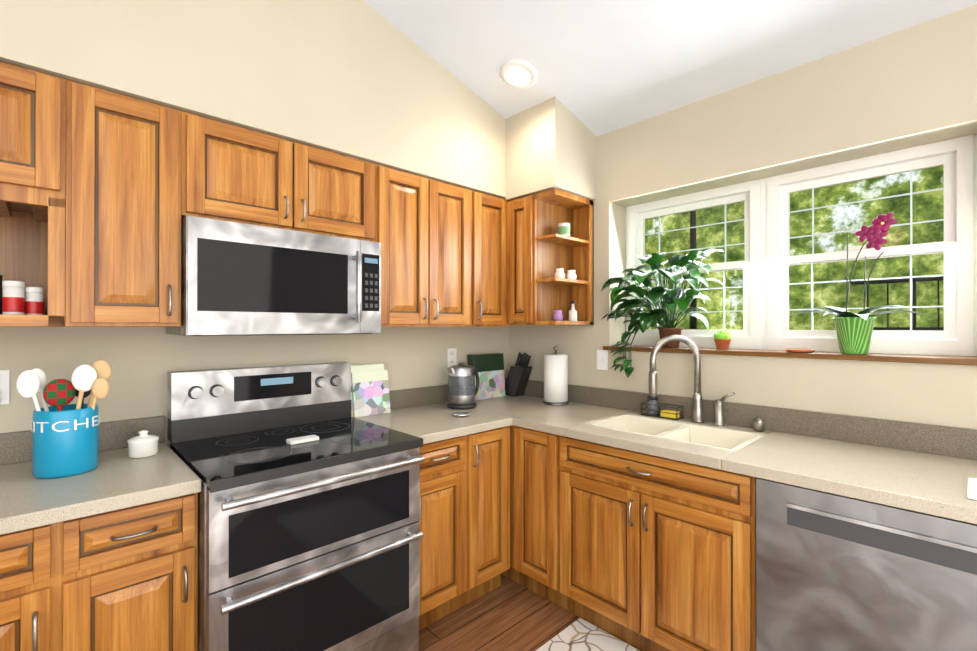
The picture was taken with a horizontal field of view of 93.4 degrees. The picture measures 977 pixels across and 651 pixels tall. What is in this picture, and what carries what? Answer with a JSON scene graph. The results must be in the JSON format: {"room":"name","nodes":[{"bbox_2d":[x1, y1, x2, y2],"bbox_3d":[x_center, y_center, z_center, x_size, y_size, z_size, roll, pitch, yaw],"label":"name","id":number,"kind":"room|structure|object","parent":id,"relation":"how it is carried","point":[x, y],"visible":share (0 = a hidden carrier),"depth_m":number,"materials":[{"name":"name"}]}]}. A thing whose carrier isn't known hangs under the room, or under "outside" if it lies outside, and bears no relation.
{"room":"kitchen","nodes":[
{"label":"kitchen","id":0,"kind":"room"},
{"bbox_2d":[0,325,508,443],"bbox_3d":[-1.719,-0.616,1.588,5.000,4.000,0.150,0,0,-44],"label":"wall","id":1,"kind":"structure","parent":0,"point":[142,361],"depth_m":1.89,"materials":[{"name":"paint"}]},
{"bbox_2d":[0,370,9,404],"bbox_3d":[-1.618,0.205,1.542,0.021,0.113,0.052,0,0,-44],"label":"electrical outlet","id":2,"kind":"object","parent":1,"relation":"attached to","point":[4,385],"visible":1,"depth_m":1.52,"materials":[{"name":"white plastic"}]},
{"bbox_2d":[0,61,71,220],"bbox_3d":[-1.643,-0.577,1.315,0.635,0.371,0.348,0,0,-44],"label":"upper cabinet","id":3,"kind":"object","parent":1,"relation":"attached to","point":[36,107],"depth_m":1.37,"materials":[{"name":"brown wood"}]},
{"bbox_2d":[40,81,187,326],"bbox_3d":[-1.318,-0.379,1.624,0.342,0.766,0.348,0,0,-44],"label":"upper cabinet","id":4,"kind":"object","parent":1,"relation":"attached to","point":[103,193],"depth_m":1.50,"materials":[{"name":"brown wood"}]},
{"bbox_2d":[0,275,43,314],"bbox_3d":[-1.569,-0.086,1.380,0.341,0.140,0.172,0,0,-44],"label":"spice jars","id":5,"kind":"object","parent":4,"relation":"on","point":[18,298],"visible":0.71,"depth_m":1.41,"materials":[{"name":"white"}]},
{"bbox_2d":[188,113,375,241],"bbox_3d":[-0.916,-0.575,2.007,0.766,0.371,0.348,0,0,-44],"label":"upper cabinet","id":6,"kind":"object","parent":1,"relation":"attached to","point":[237,174],"depth_m":1.84,"materials":[{"name":"brown wood"}]},
{"bbox_2d":[166,215,380,335],"bbox_3d":[-0.881,-0.171,1.968,0.756,0.419,0.448,0,0,-44],"label":"microwave","id":7,"kind":"object","parent":6,"relation":"attached to","point":[240,279],"visible":1,"depth_m":1.78,"materials":[{"name":"silver metal"}]},
{"bbox_2d":[376,164,507,326],"bbox_3d":[-0.294,-0.376,2.556,0.895,0.766,0.409,0,0,-44],"label":"upper cabinet","id":8,"kind":"object","parent":1,"relation":"attached to","point":[444,246],"depth_m":2.41,"materials":[{"name":"brown wood"}]},
{"bbox_2d":[447,348,456,366],"bbox_3d":[-0.230,0.202,2.893,0.072,0.116,0.008,0,0,-44],"label":"electrical outlet","id":9,"kind":"object","parent":1,"relation":"attached to","point":[451,356],"visible":0.96,"depth_m":2.89,"materials":[{"name":"white plastic"}]},
{"bbox_2d":[0,0,508,200],"bbox_3d":[-1.547,-1.637,1.410,5.000,1.740,0.350,0,0,-44],"label":"wall","id":10,"kind":"structure","parent":0,"point":[363,80],"depth_m":1.86,"materials":[{"name":"paint"}]},
{"bbox_2d":[419,574,625,650],"bbox_3d":[0.110,1.409,-0.231,5.450,0.060,5.300,0,0,-44],"label":"floor","id":11,"kind":"structure","parent":0,"point":[508,614],"depth_m":2.13,"materials":[{"name":"brown wood"}]},
{"bbox_2d":[0,494,197,650],"bbox_3d":[-1.461,0.945,1.303,0.988,0.872,0.608,0,0,-44],"label":"base cabinet","id":12,"kind":"object","parent":11,"relation":"on","point":[125,580],"depth_m":1.27,"materials":[{"name":"brown wood"}]},
{"bbox_2d":[0,442,200,537],"bbox_3d":[-1.452,0.488,1.294,0.987,0.040,0.640,0,0,-44],"label":"countertop","id":13,"kind":"structure","parent":12,"relation":"on","point":[119,481],"depth_m":1.34,"materials":[{"name":"beige stone"}]},
{"bbox_2d":[16,360,111,478],"bbox_3d":[-1.350,0.290,1.472,0.225,0.354,0.159,0,0,-44],"label":"utensil crock","id":14,"kind":"object","parent":13,"relation":"on","point":[65,438],"visible":1,"depth_m":1.44,"materials":[{"name":"teal ceramic"}]},
{"bbox_2d":[127,430,158,457],"bbox_3d":[-1.244,0.423,1.658,0.092,0.090,0.092,0,0,-44],"label":"sugar bowl","id":15,"kind":"object","parent":13,"relation":"on","point":[143,444],"visible":1,"depth_m":1.63,"materials":[{"name":"white ceramic"}]},
{"bbox_2d":[167,362,423,650],"bbox_3d":[-0.767,0.784,1.846,0.760,1.196,0.740,0,0,-44],"label":"range","id":16,"kind":"object","parent":11,"relation":"on","point":[310,535],"visible":1,"depth_m":1.67,"materials":[{"name":"silver metal"}]},
{"bbox_2d":[419,422,515,629],"bbox_3d":[-0.287,0.948,2.373,0.657,0.872,0.677,0,0,-44],"label":"base cabinet","id":17,"kind":"object","parent":11,"relation":"on","point":[465,520],"depth_m":2.18,"materials":[{"name":"brown wood"}]},
{"bbox_2d":[353,394,579,441],"bbox_3d":[-0.088,0.492,2.592,1.246,0.040,0.640,0,0,-44],"label":"countertop","id":18,"kind":"structure","parent":17,"relation":"on","point":[431,420],"depth_m":2.38,"materials":[{"name":"beige stone"}]},
{"bbox_2d":[351,364,390,417],"bbox_3d":[-0.631,0.339,2.436,0.221,0.262,0.067,0,0,-44],"label":"cookbooks","id":19,"kind":"object","parent":18,"relation":"on","point":[370,390],"visible":0.92,"depth_m":2.42,"materials":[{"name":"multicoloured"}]},
{"bbox_2d":[453,412,470,416],"bbox_3d":[-0.140,0.464,2.392,0.094,0.012,0.094,0,0,-44],"label":"spoon rest","id":20,"kind":"object","parent":18,"relation":"on","point":[461,414],"visible":1,"depth_m":2.40,"materials":[{"name":"silver metal"}]},
{"bbox_2d":[447,362,479,408],"bbox_3d":[-0.141,0.342,2.674,0.234,0.258,0.170,0,0,-44],"label":"electric kettle","id":21,"kind":"object","parent":18,"relation":"on","point":[462,391],"visible":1,"depth_m":2.60,"materials":[{"name":"silver metal"}]},
{"bbox_2d":[467,353,504,399],"bbox_3d":[-0.011,0.329,3.018,0.270,0.285,0.080,0,0,-44],"label":"book","id":22,"kind":"object","parent":18,"relation":"on","point":[489,367],"visible":0.79,"depth_m":2.99,"materials":[{"name":"multicoloured paper"}]},
{"bbox_2d":[505,352,531,396],"bbox_3d":[0.195,0.324,3.093,0.088,0.296,0.203,0,0,-44],"label":"knife block","id":23,"kind":"object","parent":18,"relation":"on","point":[517,379],"visible":0.98,"depth_m":3.05,"materials":[{"name":"grey"}]},
{"bbox_2d":[543,346,568,404],"bbox_3d":[0.407,0.298,2.789,0.160,0.347,0.160,0,0,-44],"label":"paper towel holder","id":24,"kind":"object","parent":18,"relation":"on","point":[555,378],"visible":1,"depth_m":2.73,"materials":[{"name":"white paper"}]},
{"bbox_2d":[512,402,976,523],"bbox_3d":[1.166,0.489,1.715,0.640,0.040,2.360,0,0,-44],"label":"countertop","id":25,"kind":"structure","parent":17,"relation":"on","point":[923,481],"depth_m":1.61,"materials":[{"name":"beige stone"}]},
{"bbox_2d":[641,395,682,419],"bbox_3d":[0.894,0.418,2.375,0.074,0.104,0.194,0,0,-44],"label":"sink caddy","id":26,"kind":"object","parent":25,"relation":"on","point":[652,405],"visible":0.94,"depth_m":2.38,"materials":[{"name":"black plastic"}]},
{"bbox_2d":[584,413,765,451],"bbox_3d":[0.825,0.566,2.095,0.388,0.188,0.678,0,0,-44],"label":"sink","id":27,"kind":"object","parent":25,"relation":"in","point":[719,438],"visible":0.15,"depth_m":2.16,"materials":[{"name":"beige ceramic"}]},
{"bbox_2d":[648,335,703,422],"bbox_3d":[0.914,0.257,2.245,0.275,0.425,0.060,0,0,-2],"label":"faucet","id":28,"kind":"object","parent":25,"relation":"on","point":[697,413],"visible":1,"depth_m":2.23,"materials":[{"name":"silver metal"}]},
{"bbox_2d":[713,392,734,425],"bbox_3d":[1.105,0.387,2.153,0.056,0.165,0.104,0,0,-44],"label":"handle","id":29,"kind":"object","parent":25,"relation":"on","point":[719,406],"visible":0.98,"depth_m":2.16,"materials":[{"name":"silver metal"}]},
{"bbox_2d":[754,417,763,431],"bbox_3d":[1.204,0.439,2.049,0.041,0.060,0.042,0,0,-44],"label":"air gap","id":30,"kind":"object","parent":25,"relation":"on","point":[758,424],"visible":0.94,"depth_m":2.03,"materials":[{"name":"silver metal"}]},
{"bbox_2d":[967,478,976,499],"bbox_3d":[1.430,0.460,1.235,0.200,0.014,0.200,0,0,-44],"label":"cloth","id":31,"kind":"object","parent":25,"relation":"on","point":[972,489],"visible":1,"depth_m":1.28,"materials":[{"name":"white fabric"}]},
{"bbox_2d":[536,618,639,650],"bbox_3d":[0.756,1.377,1.361,0.640,0.011,1.615,0,0,-44],"label":"rug","id":32,"kind":"object","parent":11,"relation":"on","point":[580,634],"visible":0.96,"depth_m":2.00,"materials":[{"name":"fabric"}]},
{"bbox_2d":[756,478,976,650],"bbox_3d":[1.324,0.940,1.533,0.602,0.857,0.606,0,0,-44],"label":"dishwasher","id":33,"kind":"object","parent":11,"relation":"on","point":[834,572],"visible":0.79,"depth_m":1.35,"materials":[{"name":"grey metal"}]},
{"bbox_2d":[506,97,595,200],"bbox_3d":[0.371,-0.999,2.736,0.390,0.501,0.369,0,0,-44],"label":"soffit","id":34,"kind":"structure","parent":0,"point":[550,143],"depth_m":2.59,"materials":[{"name":"paint"}]},
{"bbox_2d":[572,446,739,501],"bbox_3d":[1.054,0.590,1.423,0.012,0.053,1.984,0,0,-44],"label":"drawer front","id":35,"kind":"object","parent":0,"relation":"attached to","point":[729,491],"depth_m":1.81,"materials":[{"name":"brown wood"}]},
{"bbox_2d":[364,0,976,136],"bbox_3d":[0.110,-1.851,-0.222,5.450,1.602,5.300,0,0,-44],"label":"ceiling","id":36,"kind":"structure","parent":0,"point":[601,67],"depth_m":2.06,"materials":[{"name":"paint"}]},
{"bbox_2d":[500,59,537,88],"bbox_3d":[0.156,-1.285,2.360,0.190,0.060,0.196,0,0,-44],"label":"recessed light","id":37,"kind":"object","parent":36,"relation":"in","point":[520,74],"visible":1,"depth_m":2.35,"materials":[{"name":"white plastic"}]},
{"bbox_2d":[509,4,976,429],"bbox_3d":[1.924,0.034,1.603,0.300,2.700,5.150,0,0,-44],"label":"wall","id":38,"kind":"structure","parent":0,"point":[913,86],"depth_m":2.02,"materials":[{"name":"paint"}]},
{"bbox_2d":[508,193,575,324],"bbox_3d":[0.298,-0.372,2.789,0.417,0.740,0.230,0,0,-44],"label":"upper cabinet","id":39,"kind":"object","parent":38,"relation":"attached to","point":[536,249],"depth_m":2.66,"materials":[{"name":"brown wood"}]},
{"bbox_2d":[553,310,562,320],"bbox_3d":[0.396,-0.057,2.627,0.053,0.062,0.053,0,0,34],"label":"cup","id":40,"kind":"object","parent":39,"relation":"on","point":[557,315],"depth_m":2.61,"materials":[{"name":"purple ceramic"}]},
{"bbox_2d":[558,223,569,235],"bbox_3d":[0.444,-0.544,2.667,0.095,0.085,0.073,0,0,-44],"label":"cup","id":41,"kind":"object","parent":39,"relation":"on","point":[563,228],"visible":0.62,"depth_m":2.63,"materials":[{"name":"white ceramic"}]},
{"bbox_2d":[569,300,576,320],"bbox_3d":[0.497,-0.087,2.710,0.049,0.122,0.049,0,0,34],"label":"bottle","id":42,"kind":"object","parent":39,"relation":"on","point":[572,313],"depth_m":2.69,"materials":[{"name":"white plastic"}]},
{"bbox_2d":[597,350,607,369],"bbox_3d":[0.664,0.202,2.695,0.015,0.116,0.072,0,0,-44],"label":"light switch","id":43,"kind":"object","parent":38,"relation":"attached to","point":[602,359],"visible":1,"depth_m":2.69,"materials":[{"name":"white plastic"}]},
{"bbox_2d":[603,345,976,365],"bbox_3d":[1.290,0.130,2.200,0.255,0.022,1.550,0,0,-44],"label":"window sill","id":44,"kind":"structure","parent":38,"relation":"attached to","point":[937,359],"depth_m":1.92,"materials":[{"name":"brown wood"}]},
{"bbox_2d":[601,248,725,377],"bbox_3d":[0.862,-0.056,2.423,0.407,0.654,0.654,0,0,-44],"label":"leafy plant","id":45,"kind":"object","parent":44,"relation":"on","point":[670,300],"visible":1,"depth_m":2.41,"materials":[{"name":"green plant"}]},
{"bbox_2d":[713,330,731,348],"bbox_3d":[1.163,0.069,2.287,0.082,0.097,0.080,0,0,-44],"label":"pot","id":46,"kind":"object","parent":44,"relation":"on","point":[722,339],"visible":1,"depth_m":2.26,"materials":[{"name":"brown ceramic"}]},
{"bbox_2d":[785,349,814,352],"bbox_3d":[1.365,0.111,2.016,0.111,0.012,0.112,0,0,-44],"label":"saucer","id":47,"kind":"object","parent":44,"relation":"on","point":[801,350],"visible":0.98,"depth_m":1.98,"materials":[{"name":"brown ceramic"}]},
{"bbox_2d":[786,212,934,353],"bbox_3d":[1.472,-0.162,1.869,0.229,0.556,0.506,0,0,-44],"label":"orchid","id":48,"kind":"object","parent":44,"relation":"on","point":[854,333],"visible":1,"depth_m":1.85,"materials":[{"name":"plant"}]},
{"bbox_2d":[626,135,976,355],"bbox_3d":[1.364,-0.300,2.272,0.070,0.836,1.488,0,0,-44],"label":"window","id":49,"kind":"structure","parent":38,"relation":"in","point":[767,262],"depth_m":2.10,"materials":[{"name":"white plastic"}]},
{"label":"outside","id":50,"kind":"structure","parent":0,"visible":0},
{"bbox_2d":[643,144,973,329],"bbox_3d":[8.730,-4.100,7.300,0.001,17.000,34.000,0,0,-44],"label":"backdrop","id":51,"kind":"structure","parent":50,"point":[865,189],"depth_m":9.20,"materials":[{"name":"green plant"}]},
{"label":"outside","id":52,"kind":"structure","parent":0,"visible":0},
{"bbox_2d":[689,210,696,329],"bbox_3d":[4.110,-1.094,9.244,0.173,7.000,0.182,0,0,-44],"label":"trunk","id":53,"kind":"object","parent":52,"point":[692,321],"depth_m":9.14,"materials":[{"name":"brown plant"}]},
{"bbox_2d":[851,275,943,330],"bbox_3d":[4.178,0.961,4.112,0.050,2.860,1.480,0,0,-44],"label":"fence","id":54,"kind":"object","parent":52,"point":[915,280],"depth_m":4.30,"materials":[{"name":"grey metal"}]}
]}

